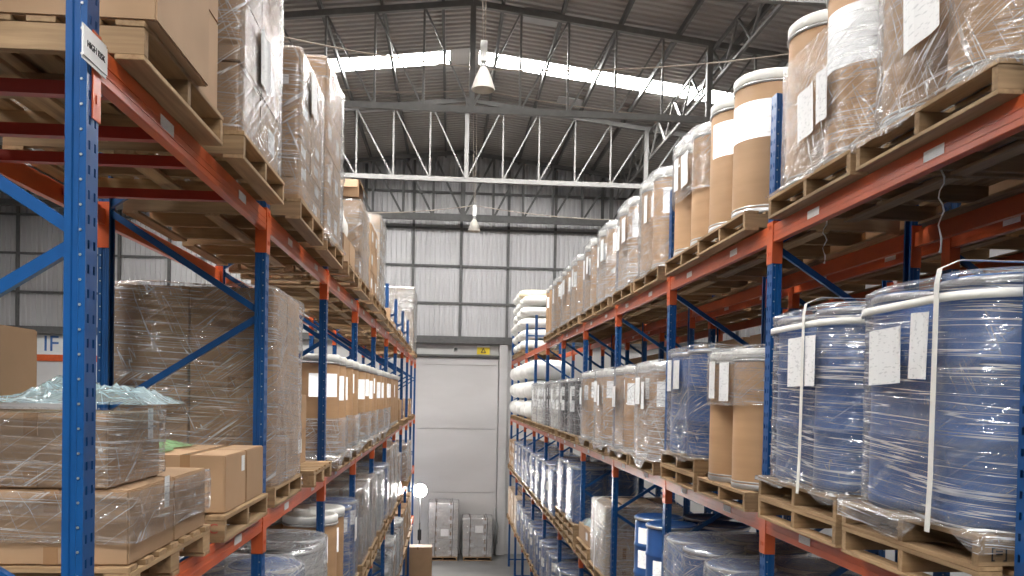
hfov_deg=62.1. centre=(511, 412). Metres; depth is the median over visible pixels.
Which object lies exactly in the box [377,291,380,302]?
carton
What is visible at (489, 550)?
carton
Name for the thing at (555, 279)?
film
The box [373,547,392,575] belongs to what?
film
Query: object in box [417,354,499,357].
trim
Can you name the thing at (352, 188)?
carton
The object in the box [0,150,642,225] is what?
roof truss
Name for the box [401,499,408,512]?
carton
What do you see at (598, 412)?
drum
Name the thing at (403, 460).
carton
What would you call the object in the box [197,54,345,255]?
film
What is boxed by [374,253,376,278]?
carton
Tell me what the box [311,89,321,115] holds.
carton
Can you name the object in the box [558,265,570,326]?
film
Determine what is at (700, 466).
pallet
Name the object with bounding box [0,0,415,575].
rack
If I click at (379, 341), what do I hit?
pallet
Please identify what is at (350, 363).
drum
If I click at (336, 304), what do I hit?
pallet
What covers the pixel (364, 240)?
carton
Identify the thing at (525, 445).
film
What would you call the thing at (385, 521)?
pallet
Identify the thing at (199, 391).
carton
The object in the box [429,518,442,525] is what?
carton
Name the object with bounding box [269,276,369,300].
pallet
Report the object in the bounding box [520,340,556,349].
sack
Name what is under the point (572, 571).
drum
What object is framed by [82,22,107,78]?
sign
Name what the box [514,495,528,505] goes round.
carton
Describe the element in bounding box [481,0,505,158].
roof truss
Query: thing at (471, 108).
roof truss
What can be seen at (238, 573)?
drum
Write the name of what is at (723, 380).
film
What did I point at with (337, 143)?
carton
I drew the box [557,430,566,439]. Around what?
pallet
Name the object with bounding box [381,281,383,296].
carton
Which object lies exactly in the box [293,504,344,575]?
drum
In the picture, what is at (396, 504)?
pallet
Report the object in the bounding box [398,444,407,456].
carton
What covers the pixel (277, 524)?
drum
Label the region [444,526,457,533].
carton
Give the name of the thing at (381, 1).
roof truss
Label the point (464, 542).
carton
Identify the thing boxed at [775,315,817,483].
drum
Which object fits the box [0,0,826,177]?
ceiling
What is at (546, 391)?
drum
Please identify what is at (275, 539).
film
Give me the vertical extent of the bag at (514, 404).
0.556 m
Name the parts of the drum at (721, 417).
lid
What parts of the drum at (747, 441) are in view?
lid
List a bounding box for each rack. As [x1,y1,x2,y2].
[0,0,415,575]
[508,93,1023,575]
[601,202,1023,575]
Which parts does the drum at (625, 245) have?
lid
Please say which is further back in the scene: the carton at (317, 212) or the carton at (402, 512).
the carton at (402, 512)
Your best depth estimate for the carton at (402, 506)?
24.20 m
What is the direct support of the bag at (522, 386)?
on the bag at (522, 404)
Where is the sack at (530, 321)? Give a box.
[519,318,545,327]
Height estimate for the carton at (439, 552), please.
0.291 m
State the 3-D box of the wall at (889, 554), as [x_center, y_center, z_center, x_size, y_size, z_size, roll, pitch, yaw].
[13.104,-0.820,13.719,0.100,14.175,41.500,1,1,-4]
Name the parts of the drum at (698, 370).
lid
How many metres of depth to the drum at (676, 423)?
8.21 m
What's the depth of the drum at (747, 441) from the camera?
6.34 m
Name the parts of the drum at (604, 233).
lid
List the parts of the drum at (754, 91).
lid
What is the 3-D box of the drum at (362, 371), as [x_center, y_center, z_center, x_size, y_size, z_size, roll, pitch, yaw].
[-2.294,-0.147,11.717,0.582,1.062,0.582,1,1,-4]
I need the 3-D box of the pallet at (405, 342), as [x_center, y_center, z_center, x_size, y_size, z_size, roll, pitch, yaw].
[-3.279,-1.780,21.622,1.200,0.142,1.080,1,1,-4]
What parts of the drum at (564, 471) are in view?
lid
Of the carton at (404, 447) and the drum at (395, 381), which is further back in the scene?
the carton at (404, 447)
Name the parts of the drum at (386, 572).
lid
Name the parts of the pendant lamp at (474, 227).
lamp shade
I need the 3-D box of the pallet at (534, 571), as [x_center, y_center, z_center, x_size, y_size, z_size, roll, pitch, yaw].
[1.164,3.975,20.855,1.180,0.142,1.200,1,1,-4]
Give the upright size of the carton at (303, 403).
0.321 m
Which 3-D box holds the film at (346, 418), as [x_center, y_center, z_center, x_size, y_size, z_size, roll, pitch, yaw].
[-2.411,0.288,9.205,1.257,0.506,1.238,1,1,-4]
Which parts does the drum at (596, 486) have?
lid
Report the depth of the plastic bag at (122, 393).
3.46 m
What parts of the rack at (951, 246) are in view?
post, post, post, post, post, post, post, post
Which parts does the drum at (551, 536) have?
lid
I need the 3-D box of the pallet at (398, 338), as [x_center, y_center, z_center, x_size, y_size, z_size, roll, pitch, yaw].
[-3.079,-1.718,18.831,1.200,0.142,1.080,1,1,-4]
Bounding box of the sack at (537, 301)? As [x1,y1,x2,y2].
[522,296,545,306]
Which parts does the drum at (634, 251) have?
lid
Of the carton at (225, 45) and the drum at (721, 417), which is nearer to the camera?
the carton at (225, 45)
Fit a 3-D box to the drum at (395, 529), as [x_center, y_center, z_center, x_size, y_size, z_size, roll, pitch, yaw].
[-3.016,3.332,20.753,0.569,0.980,0.569,2,1,30]
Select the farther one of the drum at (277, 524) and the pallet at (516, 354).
the pallet at (516, 354)
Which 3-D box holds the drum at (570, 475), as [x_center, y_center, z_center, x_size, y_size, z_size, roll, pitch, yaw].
[1.307,1.420,15.483,0.569,0.980,0.569,1,1,-8]
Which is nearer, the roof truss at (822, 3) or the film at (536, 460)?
the roof truss at (822, 3)
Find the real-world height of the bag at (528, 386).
0.556 m
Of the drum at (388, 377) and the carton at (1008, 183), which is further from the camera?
the drum at (388, 377)
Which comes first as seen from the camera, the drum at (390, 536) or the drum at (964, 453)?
the drum at (964, 453)
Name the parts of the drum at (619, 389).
lid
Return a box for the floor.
[400,554,529,575]
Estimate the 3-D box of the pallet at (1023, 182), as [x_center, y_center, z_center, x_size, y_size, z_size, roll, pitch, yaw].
[3.764,-1.353,5.388,1.180,0.142,1.200,1,1,-4]
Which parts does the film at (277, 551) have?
lid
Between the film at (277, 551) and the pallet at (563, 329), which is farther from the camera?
the pallet at (563, 329)
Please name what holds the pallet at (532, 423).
on the rack at (1006, 120)
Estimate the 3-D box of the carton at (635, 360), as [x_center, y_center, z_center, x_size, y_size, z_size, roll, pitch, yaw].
[2.936,-0.698,16.575,1.090,0.721,1.091,1,1,-4]
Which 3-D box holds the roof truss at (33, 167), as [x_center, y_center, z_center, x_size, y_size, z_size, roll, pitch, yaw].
[-15.241,-8.151,11.474,0.070,0.160,41.450,1,1,-4]
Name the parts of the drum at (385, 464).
lid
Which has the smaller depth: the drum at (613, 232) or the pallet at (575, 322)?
the drum at (613, 232)
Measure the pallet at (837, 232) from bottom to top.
0.142 m
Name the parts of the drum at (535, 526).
lid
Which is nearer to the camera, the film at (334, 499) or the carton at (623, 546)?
the film at (334, 499)
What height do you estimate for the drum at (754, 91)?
1.062 m
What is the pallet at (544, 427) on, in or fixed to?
on the rack at (1006, 120)
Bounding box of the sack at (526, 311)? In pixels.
[520,307,545,317]
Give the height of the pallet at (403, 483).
0.142 m
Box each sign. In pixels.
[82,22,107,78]
[477,345,489,354]
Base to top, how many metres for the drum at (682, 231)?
1.062 m
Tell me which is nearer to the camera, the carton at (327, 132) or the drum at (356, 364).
the carton at (327, 132)
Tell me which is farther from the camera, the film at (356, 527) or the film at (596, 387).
the film at (596, 387)
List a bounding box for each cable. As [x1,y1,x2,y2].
[280,35,470,67]
[341,89,642,113]
[367,205,613,219]
[488,53,788,70]
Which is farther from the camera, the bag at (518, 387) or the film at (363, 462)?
the bag at (518, 387)
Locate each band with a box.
[593,496,675,569]
[771,317,864,335]
[796,297,864,493]
[861,287,1022,319]
[924,259,1023,531]
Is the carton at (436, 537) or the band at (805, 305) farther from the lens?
the carton at (436, 537)
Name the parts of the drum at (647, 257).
lid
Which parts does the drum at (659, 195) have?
lid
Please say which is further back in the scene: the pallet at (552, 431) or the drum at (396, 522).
the drum at (396, 522)
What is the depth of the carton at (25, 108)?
4.32 m
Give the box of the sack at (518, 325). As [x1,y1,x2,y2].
[517,322,534,328]
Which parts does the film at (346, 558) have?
lid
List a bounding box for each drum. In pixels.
[179,557,226,575]
[181,544,247,572]
[219,572,282,575]
[227,512,281,534]
[227,557,301,575]
[245,540,250,558]
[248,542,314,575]
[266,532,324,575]
[282,510,337,575]
[286,353,340,456]
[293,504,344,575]
[300,498,310,504]
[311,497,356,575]
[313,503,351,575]
[338,357,346,452]
[346,359,353,448]
[348,471,380,530]
[352,361,359,445]
[356,465,385,515]
[356,468,382,524]
[358,364,366,438]
[360,462,387,514]
[365,365,369,438]
[369,367,374,436]
[372,553,389,575]
[373,368,377,434]
[377,370,381,431]
[377,549,391,575]
[380,539,393,564]
[381,371,384,430]
[384,372,387,428]
[385,535,395,575]
[386,373,389,426]
[386,532,397,574]
[388,528,399,569]
[389,374,392,425]
[389,520,400,563]
[392,374,394,424]
[394,375,396,423]
[394,517,402,559]
[396,376,398,422]
[515,441,530,469]
[517,501,530,531]
[518,443,531,474]
[518,503,536,535]
[519,444,527,475]
[521,507,537,540]
[522,446,540,479]
[522,510,541,542]
[524,513,542,548]
[526,449,543,482]
[526,516,542,552]
[528,450,543,486]
[529,521,550,559]
[531,453,551,490]
[531,524,553,563]
[532,384,535,420]
[533,454,549,492]
[534,384,536,421]
[534,529,557,569]
[536,456,557,496]
[537,383,540,422]
[537,532,557,574]
[538,458,557,499]
[540,383,542,423]
[541,539,564,575]
[542,461,556,504]
[544,383,547,424]
[544,543,568,575]
[545,463,556,507]
[546,289,548,334]
[547,383,549,425]
[548,285,551,332]
[548,549,573,575]
[549,466,556,512]
[551,382,555,427]
[551,554,577,575]
[552,281,556,330]
[552,468,556,515]
[554,381,558,428]
[556,277,560,327]
[556,562,584,575]
[558,458,587,508]
[560,381,564,430]
[560,568,588,575]
[562,271,566,322]
[562,460,591,512]
[564,380,567,431]
[566,266,570,321]
[567,463,598,518]
[569,379,575,433]
[571,260,576,318]
[572,466,604,523]
[574,379,580,434]
[576,254,583,314]
[581,373,588,437]
[584,246,590,310]
[587,372,594,439]
[590,239,597,307]
[594,460,611,495]
[595,371,603,442]
[598,230,606,302]
[602,369,613,444]
[605,221,616,297]
[605,466,636,498]
[614,367,624,449]
[618,207,628,289]
[623,366,635,452]
[627,197,638,284]
[633,513,683,575]
[636,364,649,456]
[640,182,656,275]
[645,520,697,575]
[647,362,665,460]
[652,167,679,269]
[666,533,724,575]
[669,352,689,453]
[673,143,696,256]
[683,513,732,532]
[683,543,745,575]
[686,349,732,458]
[690,123,715,245]
[698,520,750,542]
[706,558,776,575]
[708,97,739,238]
[708,352,733,482]
[724,534,783,547]
[731,67,793,224]
[731,348,764,490]
[731,572,784,575]
[744,544,808,559]
[774,558,839,575]
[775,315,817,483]
[785,9,831,196]
[805,572,859,575]
[812,305,864,494]
[823,0,889,174]
[867,289,933,512]
[880,0,954,141]
[931,272,1023,532]
[946,0,1023,104]
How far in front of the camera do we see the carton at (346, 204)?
9.98 m
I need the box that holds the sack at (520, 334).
[519,331,534,339]
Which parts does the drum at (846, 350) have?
lid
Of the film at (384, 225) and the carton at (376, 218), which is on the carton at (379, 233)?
the carton at (376, 218)
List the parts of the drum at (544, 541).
lid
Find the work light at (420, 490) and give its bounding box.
[414,484,426,543]
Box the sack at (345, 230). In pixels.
[343,220,347,236]
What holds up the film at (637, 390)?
on the pallet at (646, 466)
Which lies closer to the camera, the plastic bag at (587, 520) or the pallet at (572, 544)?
the plastic bag at (587, 520)
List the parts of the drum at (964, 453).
lid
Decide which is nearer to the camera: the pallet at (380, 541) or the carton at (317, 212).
the carton at (317, 212)
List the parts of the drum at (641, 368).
lid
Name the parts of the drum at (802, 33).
lid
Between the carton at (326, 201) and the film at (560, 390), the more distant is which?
the film at (560, 390)
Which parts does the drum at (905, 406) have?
lid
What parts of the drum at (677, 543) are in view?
lid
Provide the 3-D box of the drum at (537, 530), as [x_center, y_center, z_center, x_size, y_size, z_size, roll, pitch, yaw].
[0.861,3.400,21.111,0.569,0.980,0.569,1,1,-8]
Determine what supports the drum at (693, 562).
on the pallet
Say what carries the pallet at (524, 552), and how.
on the rack at (1006, 120)
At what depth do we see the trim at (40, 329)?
33.11 m
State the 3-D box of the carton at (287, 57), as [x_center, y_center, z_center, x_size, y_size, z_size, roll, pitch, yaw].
[-1.667,-2.463,6.128,0.376,0.148,0.511,1,1,-4]
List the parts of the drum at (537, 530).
lid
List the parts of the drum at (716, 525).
lid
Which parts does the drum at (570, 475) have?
lid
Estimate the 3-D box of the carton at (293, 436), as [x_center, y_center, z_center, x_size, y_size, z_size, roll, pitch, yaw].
[-2.009,0.322,6.683,0.563,0.346,0.511,1,1,-4]
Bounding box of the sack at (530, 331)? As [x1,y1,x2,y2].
[522,329,545,339]
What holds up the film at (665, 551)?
attached to the drum at (693, 562)
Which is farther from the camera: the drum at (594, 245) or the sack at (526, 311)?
the sack at (526, 311)
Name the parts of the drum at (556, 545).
lid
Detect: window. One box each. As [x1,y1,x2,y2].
[331,51,449,70]
[360,110,387,112]
[479,53,732,102]
[523,8,557,27]
[556,96,587,108]
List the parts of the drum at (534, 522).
lid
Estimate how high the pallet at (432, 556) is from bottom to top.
0.142 m
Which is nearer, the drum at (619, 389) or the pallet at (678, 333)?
the drum at (619, 389)
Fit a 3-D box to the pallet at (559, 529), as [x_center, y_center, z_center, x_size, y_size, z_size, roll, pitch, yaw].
[1.507,2.251,16.534,1.180,0.142,1.200,1,1,-4]
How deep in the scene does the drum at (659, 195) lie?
9.07 m
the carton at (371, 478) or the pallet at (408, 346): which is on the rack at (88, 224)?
the pallet at (408, 346)
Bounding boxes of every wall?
[0,155,788,342]
[0,334,782,553]
[799,249,1023,575]
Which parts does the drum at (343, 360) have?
lid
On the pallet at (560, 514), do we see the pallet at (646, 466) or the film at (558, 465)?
the film at (558, 465)
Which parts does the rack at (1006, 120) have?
post, post, post, post, post, post, post, post, post, post, post, post, post, post, post, post, post, post, post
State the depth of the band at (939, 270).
3.69 m
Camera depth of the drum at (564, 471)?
16.10 m
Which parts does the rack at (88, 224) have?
post, post, post, post, post, post, post, post, post, post, post, post, post, post, post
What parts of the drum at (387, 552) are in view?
lid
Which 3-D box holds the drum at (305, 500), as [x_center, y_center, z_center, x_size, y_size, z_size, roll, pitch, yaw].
[-2.843,1.580,10.788,0.569,0.980,0.569,0,2,-38]
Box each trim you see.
[0,156,738,336]
[7,325,715,347]
[389,345,507,554]
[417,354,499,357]
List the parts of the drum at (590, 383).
lid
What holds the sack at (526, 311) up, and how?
on the sack at (530, 321)
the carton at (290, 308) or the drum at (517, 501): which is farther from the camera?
the drum at (517, 501)
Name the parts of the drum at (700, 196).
lid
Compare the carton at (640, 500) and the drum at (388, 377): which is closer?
the carton at (640, 500)
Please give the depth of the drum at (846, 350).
4.88 m
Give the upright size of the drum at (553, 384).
0.980 m
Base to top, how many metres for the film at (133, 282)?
1.425 m
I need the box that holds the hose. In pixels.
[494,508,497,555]
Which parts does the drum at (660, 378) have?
lid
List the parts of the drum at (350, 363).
lid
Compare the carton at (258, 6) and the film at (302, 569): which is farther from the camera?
the film at (302, 569)
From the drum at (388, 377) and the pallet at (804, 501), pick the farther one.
the drum at (388, 377)
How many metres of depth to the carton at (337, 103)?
7.90 m
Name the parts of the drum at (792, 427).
lid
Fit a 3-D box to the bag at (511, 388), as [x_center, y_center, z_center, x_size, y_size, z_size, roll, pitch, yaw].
[0.582,-0.760,29.127,1.288,0.554,1.146,1,1,-4]
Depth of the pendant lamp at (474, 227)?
28.18 m
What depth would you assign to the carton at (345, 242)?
8.85 m
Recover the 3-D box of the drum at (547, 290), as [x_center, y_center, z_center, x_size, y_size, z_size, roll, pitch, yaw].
[1.081,-2.305,19.505,0.582,1.062,0.582,1,1,-4]
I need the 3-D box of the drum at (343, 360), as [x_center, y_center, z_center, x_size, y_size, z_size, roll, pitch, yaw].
[-2.134,-0.098,9.508,0.582,1.062,0.582,1,1,-4]
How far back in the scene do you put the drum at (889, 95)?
4.15 m
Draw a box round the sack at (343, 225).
[340,210,344,231]
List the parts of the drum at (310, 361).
lid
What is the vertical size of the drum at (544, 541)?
0.980 m
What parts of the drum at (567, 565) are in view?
lid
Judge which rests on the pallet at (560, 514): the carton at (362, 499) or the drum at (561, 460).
the drum at (561, 460)
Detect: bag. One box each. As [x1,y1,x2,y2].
[0,375,183,404]
[159,439,192,451]
[509,399,520,413]
[510,368,522,381]
[510,383,521,398]
[513,366,528,381]
[513,383,523,398]
[513,399,528,414]
[516,365,533,380]
[516,382,527,398]
[516,399,529,415]
[520,381,530,398]
[520,400,530,417]
[521,363,533,379]
[524,380,552,397]
[524,401,530,417]
[525,360,570,379]
[581,518,592,526]
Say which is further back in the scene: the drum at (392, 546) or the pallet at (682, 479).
the drum at (392, 546)
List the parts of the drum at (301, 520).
lid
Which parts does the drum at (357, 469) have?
lid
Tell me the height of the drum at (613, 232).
1.062 m
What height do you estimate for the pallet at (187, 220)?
0.142 m
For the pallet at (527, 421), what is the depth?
23.50 m
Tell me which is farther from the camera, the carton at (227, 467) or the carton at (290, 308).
the carton at (290, 308)
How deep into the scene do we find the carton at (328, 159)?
7.39 m
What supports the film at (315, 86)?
on the pallet at (187, 220)
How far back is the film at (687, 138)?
7.92 m
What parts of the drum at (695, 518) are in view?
lid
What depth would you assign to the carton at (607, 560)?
11.86 m
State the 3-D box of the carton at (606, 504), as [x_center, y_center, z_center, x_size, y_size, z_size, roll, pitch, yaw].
[1.568,1.468,12.119,0.538,0.321,0.551,1,1,-4]
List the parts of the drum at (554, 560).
lid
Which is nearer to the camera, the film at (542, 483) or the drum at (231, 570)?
the drum at (231, 570)
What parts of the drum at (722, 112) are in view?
lid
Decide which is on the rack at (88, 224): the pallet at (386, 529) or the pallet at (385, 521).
the pallet at (386, 529)
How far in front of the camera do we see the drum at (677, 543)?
8.30 m
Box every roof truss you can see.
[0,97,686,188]
[0,145,59,181]
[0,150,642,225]
[280,0,788,123]
[316,0,371,162]
[380,0,409,160]
[442,0,446,157]
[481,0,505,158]
[517,0,568,164]
[555,0,634,169]
[589,0,704,175]
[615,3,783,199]
[624,4,773,181]
[710,0,826,6]
[775,61,788,67]
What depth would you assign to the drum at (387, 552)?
17.90 m
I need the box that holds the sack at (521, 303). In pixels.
[520,300,534,306]
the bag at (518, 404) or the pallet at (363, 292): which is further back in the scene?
the bag at (518, 404)
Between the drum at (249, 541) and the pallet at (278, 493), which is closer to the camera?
the pallet at (278, 493)
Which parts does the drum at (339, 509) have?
lid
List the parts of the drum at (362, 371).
lid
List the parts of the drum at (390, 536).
lid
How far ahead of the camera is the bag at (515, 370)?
27.35 m
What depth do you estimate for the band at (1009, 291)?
3.62 m
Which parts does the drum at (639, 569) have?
lid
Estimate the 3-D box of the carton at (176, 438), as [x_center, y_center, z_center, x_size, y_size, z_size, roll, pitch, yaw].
[-2.550,0.323,6.129,0.563,0.346,0.511,1,1,-4]
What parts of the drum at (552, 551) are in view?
lid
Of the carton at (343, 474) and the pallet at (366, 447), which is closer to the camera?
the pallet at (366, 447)
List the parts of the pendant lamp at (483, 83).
lamp shade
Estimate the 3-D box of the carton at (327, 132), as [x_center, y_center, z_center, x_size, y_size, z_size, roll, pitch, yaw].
[-1.861,-2.457,7.409,0.560,0.371,0.501,1,1,-4]
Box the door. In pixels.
[401,357,498,553]
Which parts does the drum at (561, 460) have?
lid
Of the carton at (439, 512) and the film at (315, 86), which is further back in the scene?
the carton at (439, 512)
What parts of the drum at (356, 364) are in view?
lid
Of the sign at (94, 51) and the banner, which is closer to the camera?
the sign at (94, 51)
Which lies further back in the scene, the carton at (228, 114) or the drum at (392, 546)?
the drum at (392, 546)
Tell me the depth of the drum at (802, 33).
5.39 m
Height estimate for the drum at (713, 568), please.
0.980 m
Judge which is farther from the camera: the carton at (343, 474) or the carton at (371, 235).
the carton at (343, 474)
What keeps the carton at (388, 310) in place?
on the pallet at (331, 326)
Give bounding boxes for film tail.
[822,221,827,263]
[938,170,944,252]
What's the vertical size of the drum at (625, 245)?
1.062 m
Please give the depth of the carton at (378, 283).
12.97 m
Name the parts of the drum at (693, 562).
lid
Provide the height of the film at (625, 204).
1.157 m
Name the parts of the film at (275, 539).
lid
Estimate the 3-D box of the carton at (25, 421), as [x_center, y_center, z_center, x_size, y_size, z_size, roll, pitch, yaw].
[-1.825,0.129,3.481,0.562,0.300,0.583,1,1,-4]
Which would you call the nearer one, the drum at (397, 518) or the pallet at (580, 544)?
the pallet at (580, 544)
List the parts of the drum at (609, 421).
lid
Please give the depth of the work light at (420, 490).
31.50 m
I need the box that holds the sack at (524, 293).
[519,290,545,298]
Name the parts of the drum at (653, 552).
lid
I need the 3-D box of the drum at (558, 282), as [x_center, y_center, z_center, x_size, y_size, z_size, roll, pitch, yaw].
[1.218,-2.263,17.616,0.582,1.062,0.582,1,1,-4]
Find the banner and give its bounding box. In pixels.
[37,335,96,361]
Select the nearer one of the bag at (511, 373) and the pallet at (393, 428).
the pallet at (393, 428)
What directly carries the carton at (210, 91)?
on the pallet at (133, 44)
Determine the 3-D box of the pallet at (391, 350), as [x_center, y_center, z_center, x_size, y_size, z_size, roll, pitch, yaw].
[-3.480,-1.843,24.414,1.200,0.142,1.080,1,1,-4]
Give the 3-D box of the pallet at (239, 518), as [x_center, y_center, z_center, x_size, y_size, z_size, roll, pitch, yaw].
[-2.163,0.600,5.028,1.200,0.142,1.081,1,1,-4]
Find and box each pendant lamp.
[468,114,479,232]
[471,0,494,93]
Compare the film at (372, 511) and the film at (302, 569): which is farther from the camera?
the film at (372, 511)
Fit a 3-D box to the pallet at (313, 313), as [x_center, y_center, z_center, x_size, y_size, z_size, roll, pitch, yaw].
[-2.602,-1.594,13.351,1.200,0.142,1.080,1,1,-4]
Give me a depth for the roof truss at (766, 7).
22.08 m
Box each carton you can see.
[0,0,208,86]
[0,325,36,402]
[0,408,159,488]
[0,475,172,565]
[11,99,155,153]
[18,53,47,72]
[114,284,190,336]
[114,335,190,385]
[114,385,189,435]
[153,467,204,540]
[159,436,189,443]
[159,449,245,513]
[176,445,262,501]
[189,434,284,486]
[190,286,286,341]
[190,336,286,387]
[190,387,286,436]
[198,12,217,108]
[209,0,217,23]
[212,61,259,156]
[213,98,277,173]
[217,0,260,94]
[245,0,261,30]
[259,52,279,123]
[262,0,279,63]
[278,112,310,153]
[278,134,309,172]
[278,156,309,192]
[279,48,311,93]
[279,69,311,114]
[279,91,310,133]
[281,177,309,209]
[284,431,297,479]
[287,297,298,345]
[297,428,305,464]
[298,394,305,429]
[307,57,334,119]
[309,137,320,171]
[309,156,320,189]
[309,177,319,207]
[310,118,320,152]
[310,196,319,222]
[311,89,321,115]
[311,103,321,135]
[311,253,361,278]
[320,146,332,199]
[320,190,332,235]
[321,102,333,160]
[326,486,364,512]
[332,163,339,213]
[332,205,339,246]
[333,123,340,173]
[334,82,341,136]
[336,477,372,492]
[338,474,374,496]
[339,232,348,261]
[340,179,367,200]
[340,200,362,232]
[347,226,362,257]
[349,241,354,270]
[358,542,363,562]
[362,235,366,264]
[362,262,366,283]
[362,447,391,463]
[363,210,367,239]
[367,222,373,250]
[367,246,373,274]
[367,270,372,293]
[370,215,382,234]
[373,275,376,297]
[374,230,377,256]
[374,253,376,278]
[375,230,382,248]
[377,245,381,263]
[377,260,381,278]
[377,275,381,291]
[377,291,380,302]
[379,443,395,459]
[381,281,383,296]
[382,239,384,254]
[385,308,390,320]
[389,286,395,320]
[395,511,403,524]
[396,286,413,299]
[397,312,413,325]
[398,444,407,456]
[400,325,413,337]
[401,469,406,480]
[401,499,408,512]
[401,505,405,518]
[402,457,407,468]
[402,494,410,506]
[404,338,413,350]
[405,544,431,575]
[429,501,443,509]
[429,510,443,517]
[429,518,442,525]
[429,526,442,532]
[429,533,442,540]
[429,541,442,548]
[432,549,442,556]
[443,534,457,540]
[443,541,457,548]
[443,549,456,556]
[444,501,457,510]
[444,510,457,517]
[444,518,457,525]
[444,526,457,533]
[463,516,477,525]
[463,526,476,533]
[463,534,476,540]
[463,541,476,548]
[463,549,476,556]
[477,534,491,540]
[477,541,491,548]
[477,549,491,556]
[478,517,491,525]
[478,526,491,533]
[509,488,521,498]
[512,492,528,503]
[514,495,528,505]
[515,497,530,507]
[579,521,590,541]
[584,527,591,548]
[592,498,634,522]
[592,519,598,545]
[592,541,598,565]
[598,548,633,575]
[599,502,643,529]
[599,524,634,552]
[629,357,640,365]
[629,498,662,502]
[637,503,682,516]
[647,354,657,361]
[694,344,715,348]
[716,337,749,348]
[750,334,760,347]
[803,232,874,262]
[865,203,965,239]
[989,179,1023,194]
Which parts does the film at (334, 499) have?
lid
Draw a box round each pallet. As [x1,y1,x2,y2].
[0,14,222,145]
[0,524,209,575]
[2,130,284,204]
[123,198,323,245]
[182,233,342,268]
[204,493,267,542]
[229,261,358,287]
[266,473,301,507]
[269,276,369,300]
[293,294,379,311]
[297,461,331,487]
[301,304,386,319]
[305,451,349,471]
[315,317,387,326]
[328,320,392,331]
[337,326,396,336]
[343,331,400,340]
[348,444,360,461]
[357,551,369,575]
[358,336,403,344]
[358,339,406,347]
[360,438,371,452]
[363,561,369,575]
[365,343,409,349]
[367,346,411,352]
[368,537,377,557]
[369,434,378,446]
[370,547,376,566]
[376,351,414,356]
[376,523,384,540]
[377,531,384,548]
[378,431,385,440]
[382,353,416,358]
[383,513,389,528]
[384,521,388,535]
[385,427,390,436]
[389,510,393,523]
[390,425,395,433]
[392,502,397,514]
[397,494,401,505]
[398,419,405,425]
[401,478,408,486]
[432,556,456,560]
[463,557,491,560]
[512,354,545,359]
[515,352,552,358]
[519,350,558,356]
[521,418,530,423]
[523,548,527,559]
[524,483,529,492]
[525,419,530,425]
[528,558,532,570]
[529,489,534,499]
[530,421,537,427]
[532,567,538,575]
[534,495,540,506]
[535,423,541,429]
[540,503,547,514]
[541,425,548,432]
[544,333,601,343]
[546,510,554,524]
[548,427,557,435]
[550,328,610,339]
[555,506,564,521]
[555,514,563,529]
[555,521,563,536]
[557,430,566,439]
[559,322,627,334]
[564,515,578,533]
[564,524,578,541]
[564,532,575,549]
[566,433,579,443]
[568,315,641,330]
[575,545,591,567]
[576,537,591,558]
[578,437,592,449]
[580,306,666,323]
[588,560,604,575]
[591,441,611,455]
[593,297,687,316]
[609,447,628,464]
[612,283,726,306]
[629,454,675,475]
[630,340,657,344]
[633,266,762,295]
[636,336,666,340]
[638,324,698,336]
[660,465,708,491]
[661,450,708,475]
[665,242,828,277]
[676,324,716,331]
[695,317,750,325]
[697,210,899,259]
[697,477,791,511]
[700,301,761,318]
[714,288,831,308]
[749,270,881,298]
[758,477,868,522]
[758,497,897,547]
[768,148,1023,224]
[806,250,974,282]
[841,526,1013,575]
[842,500,1014,571]
[856,58,1023,175]
[858,225,1023,263]
[961,182,1023,205]
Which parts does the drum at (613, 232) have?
lid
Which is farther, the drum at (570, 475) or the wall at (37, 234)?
the wall at (37, 234)
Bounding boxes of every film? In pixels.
[0,406,166,486]
[0,469,210,543]
[10,0,283,177]
[113,280,304,484]
[136,45,324,225]
[179,554,304,575]
[180,529,327,575]
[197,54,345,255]
[301,480,369,564]
[302,473,376,546]
[302,495,358,575]
[305,416,351,467]
[340,198,369,287]
[342,466,384,530]
[345,461,389,519]
[346,413,363,454]
[359,411,372,444]
[359,445,393,512]
[368,214,386,308]
[371,410,380,444]
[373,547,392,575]
[378,408,387,436]
[384,285,415,350]
[385,407,390,428]
[385,534,396,575]
[387,439,411,472]
[387,441,397,502]
[387,527,400,574]
[394,516,403,562]
[396,452,401,498]
[398,442,408,480]
[414,293,417,353]
[428,498,458,556]
[461,513,492,556]
[513,440,550,470]
[516,500,530,532]
[517,443,555,476]
[519,506,539,543]
[521,445,558,480]
[523,512,547,553]
[524,448,569,486]
[528,520,549,559]
[530,452,578,490]
[531,382,538,420]
[533,528,557,574]
[535,455,579,498]
[536,381,545,422]
[539,538,565,575]
[541,460,557,507]
[542,381,549,424]
[546,548,576,575]
[548,465,556,515]
[549,276,560,331]
[549,380,558,428]
[555,561,588,575]
[557,456,605,511]
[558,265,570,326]
[558,378,570,430]
[565,461,638,521]
[567,254,583,322]
[567,377,580,434]
[576,370,595,442]
[579,237,597,313]
[589,367,613,448]
[590,496,682,575]
[592,220,616,305]
[607,364,634,456]
[611,195,643,295]
[628,359,665,466]
[631,165,732,288]
[659,343,763,460]
[663,531,811,575]
[672,121,710,211]
[703,555,861,575]
[706,344,764,405]
[755,300,864,504]
[765,6,991,201]
[837,266,1023,553]
[851,0,1023,153]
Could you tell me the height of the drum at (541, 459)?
0.980 m
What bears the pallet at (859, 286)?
on the rack at (951, 246)
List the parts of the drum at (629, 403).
lid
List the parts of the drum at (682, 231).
lid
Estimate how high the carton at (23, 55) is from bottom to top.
0.431 m
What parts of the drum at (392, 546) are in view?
lid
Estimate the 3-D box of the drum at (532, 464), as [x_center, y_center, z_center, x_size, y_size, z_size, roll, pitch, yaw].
[0.802,1.552,22.379,0.569,0.980,0.569,0,2,-38]
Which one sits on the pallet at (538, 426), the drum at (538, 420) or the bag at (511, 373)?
the drum at (538, 420)

